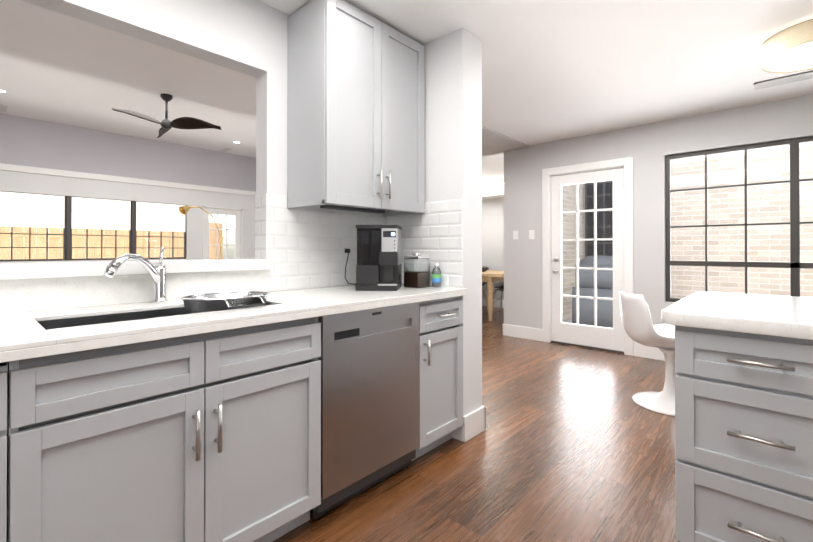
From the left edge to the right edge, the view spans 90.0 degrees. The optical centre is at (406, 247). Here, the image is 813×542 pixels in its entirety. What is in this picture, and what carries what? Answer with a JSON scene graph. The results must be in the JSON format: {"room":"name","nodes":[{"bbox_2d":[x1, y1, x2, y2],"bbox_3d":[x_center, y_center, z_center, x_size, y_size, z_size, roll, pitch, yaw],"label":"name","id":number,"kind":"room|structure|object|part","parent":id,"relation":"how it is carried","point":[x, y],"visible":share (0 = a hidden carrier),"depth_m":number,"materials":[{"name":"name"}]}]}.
{"room":"kitchen","nodes":[
{"label":"kitchen","id":0,"kind":"room"},
{"bbox_2d":[0,113,255,262],"bbox_3d":[-6.326,-0.455,6.309,0.160,3.250,8.990,0,0,43],"label":"wall","id":1,"kind":"structure","parent":0,"point":[67,178],"depth_m":7.40,"materials":[{"name":"grey paint"}]},
{"bbox_3d":[-6.100,-0.328,6.584,0.004,1.036,0.839,0,0,43],"label":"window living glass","id":2,"kind":"part","parent":1,"relation":"part of","materials":[{"name":"clear glass"}]},
{"bbox_3d":[-5.459,-0.325,7.283,0.004,1.036,0.839,0,0,43],"label":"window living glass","id":3,"kind":"part","parent":1,"relation":"part of","materials":[{"name":"clear glass"}]},
{"bbox_3d":[-4.818,-0.321,7.982,0.004,1.036,0.839,0,0,43],"label":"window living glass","id":4,"kind":"part","parent":1,"relation":"part of","materials":[{"name":"clear glass"}]},
{"bbox_3d":[-4.012,0.171,8.843,0.044,2.014,0.800,0,0,43],"label":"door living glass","id":5,"kind":"part","parent":1,"relation":"part of","materials":[{"name":"clear glass"}]},
{"bbox_2d":[0,0,255,157],"bbox_3d":[-3.891,-2.141,4.083,6.930,0.100,8.990,0,0,43],"label":"ceiling","id":6,"kind":"structure","parent":0,"point":[57,67],"depth_m":5.17,"materials":[{"name":"white paint"}]},
{"bbox_2d":[0,104,7,111],"bbox_3d":[-6.014,-2.074,6.037,0.360,0.013,0.120,0,0,43],"label":"ceiling vent","id":7,"kind":"object","parent":6,"relation":"in","point":[3,108],"depth_m":6.01,"materials":[{"name":"white metal"}]},
{"bbox_2d":[112,93,220,137],"bbox_3d":[-3.412,-1.856,5.615,1.164,0.464,1.233,0,0,43],"label":"ceiling fan","id":8,"kind":"object","parent":6,"relation":"hanging from","point":[166,123],"visible":1,"depth_m":5.56,"materials":[{"name":"black plastic"}]},
{"bbox_2d":[219,148,230,151],"bbox_3d":[-3.816,-2.060,8.580,0.360,0.013,0.120,0,0,43],"label":"ceiling vent","id":9,"kind":"object","parent":6,"relation":"in","point":[225,149],"depth_m":8.54,"materials":[{"name":"white metal"}]},
{"bbox_2d":[0,0,385,320],"bbox_3d":[-1.889,-0.482,1.043,0.200,3.250,5.030,0,0,43],"label":"wall","id":10,"kind":"structure","parent":0,"point":[304,247],"depth_m":2.07,"materials":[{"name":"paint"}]},
{"bbox_3d":[-1.889,0.084,1.040,0.200,0.055,3.226,0,0,43],"label":"ledge sill","id":11,"kind":"part","parent":10,"relation":"part of","materials":[{"name":"white paint"}]},
{"bbox_2d":[341,238,349,256],"bbox_3d":[-0.384,0.001,2.574,0.007,0.116,0.072,0,0,43],"label":"outlet plate","id":12,"kind":"object","parent":10,"relation":"attached to","point":[345,242],"depth_m":2.56,"materials":[{"name":"white plastic"}]},
{"bbox_2d":[287,0,424,215],"bbox_3d":[-0.261,-0.755,2.424,0.408,1.070,0.765,0,0,43],"label":"upper cabinet","id":13,"kind":"object","parent":10,"relation":"attached to","point":[355,108],"visible":1,"depth_m":2.22,"materials":[{"name":"grey wood"}]},
{"bbox_2d":[423,28,481,440],"bbox_3d":[0.122,-0.078,2.752,0.770,2.460,0.210,0,0,43],"label":"wall","id":14,"kind":"structure","parent":0,"point":[453,115],"depth_m":2.50,"materials":[{"name":"white paint"}]},
{"bbox_2d":[386,198,462,287],"bbox_3d":[0.096,-0.025,2.628,0.642,0.530,0.008,0,0,43],"label":"tile backsplash","id":15,"kind":"structure","parent":14,"relation":"attached to","point":[434,231],"depth_m":2.53,"materials":[{"name":"white tile"}]},
{"bbox_2d":[463,405,485,441],"bbox_3d":[0.134,1.077,2.746,0.786,0.150,0.225,0,0,43],"label":"baseboard","id":16,"kind":"structure","parent":14,"relation":"attached to","point":[474,423],"depth_m":2.47,"materials":[{"name":"white wood"}]},
{"bbox_2d":[272,306,679,541],"bbox_3d":[-0.954,1.204,3.074,12.600,0.100,11.500,0,0,43],"label":"floor","id":17,"kind":"structure","parent":0,"point":[572,444],"depth_m":2.10,"materials":[{"name":"brown wood"}]},
{"bbox_2d":[0,362,7,541],"bbox_3d":[-1.500,0.708,0.884,0.652,0.869,0.870,0,0,43],"label":"base cabinet","id":18,"kind":"object","parent":17,"relation":"on","point":[3,439],"visible":0.83,"depth_m":0.98,"materials":[{"name":"grey wood"}]},
{"bbox_2d":[7,317,320,541],"bbox_3d":[-0.881,0.711,1.529,0.692,0.869,0.914,0,0,43],"label":"base cabinet","id":19,"kind":"object","parent":17,"relation":"on","point":[211,437],"visible":0.98,"depth_m":1.26,"materials":[{"name":"grey wood"}]},
{"bbox_2d":[0,283,466,362],"bbox_3d":[-1.425,0.338,0.950,0.677,0.210,4.527,0,0,43],"label":"countertop","id":20,"kind":"structure","parent":19,"relation":"on","point":[29,335],"depth_m":1.43,"materials":[{"name":"stone"}]},
{"bbox_2d":[103,247,167,302],"bbox_3d":[-1.091,0.116,1.650,0.173,0.239,0.254,0,0,43],"label":"faucet","id":21,"kind":"object","parent":20,"relation":"on","point":[157,273],"visible":1,"depth_m":1.72,"materials":[{"name":"silver metal"}]},
{"bbox_2d":[37,304,270,329],"bbox_3d":[-0.882,0.348,1.537,0.312,0.195,0.767,0,0,43],"label":"sink basin","id":22,"kind":"object","parent":20,"relation":"in","point":[83,320],"depth_m":1.50,"materials":[{"name":"black metal"}]},
{"bbox_2d":[180,290,269,313],"bbox_3d":[-0.743,0.244,1.688,0.361,0.100,0.353,0,0,43],"label":"colander","id":23,"kind":"object","parent":20,"relation":"in","point":[210,302],"visible":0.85,"depth_m":1.59,"materials":[{"name":"silver metal"}]},
{"bbox_2d":[345,225,401,290],"bbox_3d":[-0.199,0.057,2.414,0.481,0.364,0.357,0,0,43],"label":"coffee maker","id":24,"kind":"object","parent":20,"relation":"on","point":[379,259],"visible":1,"depth_m":2.25,"materials":[{"name":"black plastic"}]},
{"bbox_2d":[403,253,430,287],"bbox_3d":[0.064,0.136,2.465,0.120,0.206,0.120,0,0,43],"label":"canister","id":25,"kind":"object","parent":20,"relation":"on","point":[413,278],"visible":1,"depth_m":2.44,"materials":[{"name":"clear glass"}]},
{"bbox_2d":[432,263,440,286],"bbox_3d":[0.183,0.168,2.477,0.056,0.143,0.056,0,0,43],"label":"water bottle","id":26,"kind":"object","parent":20,"relation":"on","point":[436,278],"visible":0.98,"depth_m":2.46,"materials":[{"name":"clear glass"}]},
{"bbox_2d":[179,205,221,258],"bbox_3d":[-3.556,0.230,7.170,0.333,1.890,0.890,0,0,43],"label":"floor lamp","id":27,"kind":"object","parent":17,"relation":"on","point":[183,210],"visible":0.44,"depth_m":6.99,"materials":[{"name":"gold metal"}]},
{"bbox_2d":[312,302,418,518],"bbox_3d":[-0.360,0.715,2.088,0.605,0.866,0.609,0,0,43],"label":"dishwasher","id":28,"kind":"object","parent":17,"relation":"on","point":[369,358],"visible":0.62,"depth_m":1.84,"materials":[{"name":"grey metal"}]},
{"bbox_2d":[412,296,462,460],"bbox_3d":[-0.022,0.716,2.465,0.693,0.869,0.396,0,0,43],"label":"base cabinet","id":29,"kind":"object","parent":17,"relation":"on","point":[440,373],"visible":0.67,"depth_m":2.26,"materials":[{"name":"grey wood"}]},
{"bbox_2d":[482,266,488,300],"bbox_3d":[1.372,0.780,7.902,0.448,0.805,0.570,0,0,43],"label":"dining chair","id":30,"kind":"object","parent":17,"relation":"on","point":[484,283],"visible":0.15,"depth_m":7.87,"materials":[{"name":"grey"}]},
{"bbox_2d":[482,270,503,320],"bbox_3d":[1.028,0.795,7.263,2.060,0.760,0.950,0,0,43],"label":"dining table","id":31,"kind":"object","parent":17,"relation":"on","point":[490,277],"visible":0.23,"depth_m":6.44,"materials":[{"name":"brown wood"}]},
{"bbox_2d":[487,281,503,311],"bbox_3d":[1.810,0.778,7.494,0.455,0.805,0.578,0,0,43],"label":"dining chair","id":32,"kind":"object","parent":17,"relation":"on","point":[499,285],"visible":0.33,"depth_m":7.55,"materials":[{"name":"grey"}]},
{"bbox_2d":[619,291,674,415],"bbox_3d":[1.913,0.742,2.994,0.601,0.822,0.598,0,0,43],"label":"chair","id":33,"kind":"object","parent":17,"relation":"on","point":[639,326],"visible":0.85,"depth_m":2.94,"materials":[{"name":"white plastic"}]},
{"bbox_2d":[665,320,812,541],"bbox_3d":[1.876,0.709,1.202,1.696,0.869,0.956,0,0,43],"label":"kitchen island","id":34,"kind":"object","parent":17,"relation":"on","point":[743,417],"depth_m":1.33,"materials":[{"name":"grey wood"}]},
{"bbox_2d":[661,292,812,335],"bbox_3d":[1.892,0.251,1.222,1.785,0.046,0.970,0,0,43],"label":"island countertop","id":35,"kind":"structure","parent":34,"relation":"on","point":[764,313],"depth_m":1.46,"materials":[{"name":"white stone"}]},
{"bbox_2d":[482,197,503,307],"bbox_3d":[1.510,-0.049,8.354,3.900,2.460,0.136,0,0,43],"label":"wall","id":36,"kind":"structure","parent":0,"point":[492,233],"depth_m":8.08,"materials":[{"name":"white paint"}]},
{"bbox_2d":[482,152,503,198],"bbox_3d":[0.751,-1.183,7.622,3.780,0.400,2.510,0,0,43],"label":"ceiling","id":37,"kind":"structure","parent":0,"point":[492,175],"depth_m":7.35,"materials":[{"name":"white paint"}]},
{"bbox_2d":[482,126,529,155],"bbox_3d":[0.323,-1.684,4.517,0.950,0.810,2.650,0,0,43],"label":"soffit","id":38,"kind":"structure","parent":0,"point":[493,142],"depth_m":4.99,"materials":[{"name":"white paint"}]},
{"bbox_2d":[258,0,812,145],"bbox_3d":[1.097,-1.371,0.330,5.850,0.100,8.010,0,0,43],"label":"ceiling","id":39,"kind":"structure","parent":0,"point":[554,70],"depth_m":2.75,"materials":[{"name":"white paint"}]},
{"bbox_2d":[754,71,812,89],"bbox_3d":[2.954,-1.299,3.145,0.400,0.013,0.150,0,0,43],"label":"ceiling vent","id":40,"kind":"object","parent":39,"relation":"in","point":[784,80],"visible":0.98,"depth_m":3.15,"materials":[{"name":"grey"}]},
{"bbox_2d":[761,19,812,72],"bbox_3d":[2.474,-1.225,2.452,0.504,0.167,0.504,0,0,43],"label":"drum ceiling light","id":41,"kind":"object","parent":39,"relation":"attached to","point":[789,49],"visible":1,"depth_m":2.46,"materials":[{"name":"fabric"}]},
{"bbox_2d":[504,94,812,355],"bbox_3d":[3.622,-0.075,3.349,6.220,2.460,0.141,0,0,43],"label":"wall","id":42,"kind":"structure","parent":0,"point":[638,154],"depth_m":4.38,"materials":[{"name":"grey paint"}]},
{"bbox_2d":[513,231,517,238],"bbox_3d":[1.421,-0.162,5.292,0.072,0.115,0.011,0,0,43],"label":"switch plate","id":43,"kind":"object","parent":42,"relation":"attached to","point":[515,233],"depth_m":5.29,"materials":[{"name":"white plastic"}]},
{"bbox_2d":[529,230,533,238],"bbox_3d":[1.583,-0.163,5.143,0.072,0.115,0.011,0,0,43],"label":"switch plate","id":44,"kind":"object","parent":42,"relation":"attached to","point":[531,234],"depth_m":5.14,"materials":[{"name":"white plastic"}]},
{"bbox_2d":[502,324,664,360],"bbox_3d":[3.617,1.080,3.349,6.236,0.150,0.136,0,0,43],"label":"baseboard","id":45,"kind":"structure","parent":42,"relation":"attached to","point":[641,350],"depth_m":5.07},
{"bbox_2d":[551,168,623,351],"bbox_3d":[2.076,0.134,4.712,0.820,2.015,0.112,0,0,43],"label":"french door","id":46,"kind":"structure","parent":42,"relation":"in","point":[595,335],"depth_m":4.70,"materials":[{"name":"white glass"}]},
{"bbox_3d":[2.096,0.076,4.740,0.580,1.658,0.004,0,0,43],"label":"glass","id":47,"kind":"part","parent":46,"relation":"part of","materials":[{"name":"clear glass"}]},
{"bbox_2d":[551,341,623,353],"bbox_3d":[2.108,1.153,4.747,0.820,0.018,0.115,0,0,43],"label":"threshold","id":48,"kind":"object","parent":42,"relation":"attached to","point":[595,348],"depth_m":4.69,"materials":[{"name":"brown metal"}]},
{"bbox_3d":[2.100,0.095,4.744,1.010,2.135,0.141,0,0,43],"label":"trim door casing","id":49,"kind":"part","parent":42,"relation":"part of","materials":[{"name":"white wood"}]},
{"bbox_2d":[665,136,812,301],"bbox_3d":[3.410,-0.199,3.570,1.936,1.506,0.050,0,0,43],"label":"window","id":50,"kind":"structure","parent":42,"relation":"in","point":[794,265],"depth_m":3.78,"materials":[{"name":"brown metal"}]},
{"label":"outside","id":51,"kind":"structure","parent":0,"visible":0},
{"bbox_3d":[-0.784,1.236,4.886,24.000,0.135,22.000,0,0,43],"label":"ground","id":52,"kind":"structure","parent":51,"visible":0},
{"bbox_2d":[0,223,223,261],"bbox_3d":[-8.002,0.233,8.799,0.080,1.900,8.000,0,0,43],"label":"fence","id":53,"kind":"object","parent":52,"relation":"on","point":[19,240],"depth_m":9.55,"materials":[{"name":"brown wood"}]},
{"bbox_2d":[572,255,612,327],"bbox_3d":[2.648,0.637,5.567,0.600,1.060,0.500,0,0,43],"label":"outdoor grill","id":54,"kind":"object","parent":52,"relation":"on","point":[605,310],"depth_m":5.39,"materials":[{"name":"grey"}]},
{"bbox_2d":[562,142,812,320],"bbox_3d":[4.609,-1.840,4.253,6.215,6.000,2.505,0,0,43],"label":"brick wall","id":55,"kind":"structure","parent":52,"relation":"on","point":[688,278],"depth_m":5.83,"materials":[{"name":"beige brick"}]}
]}

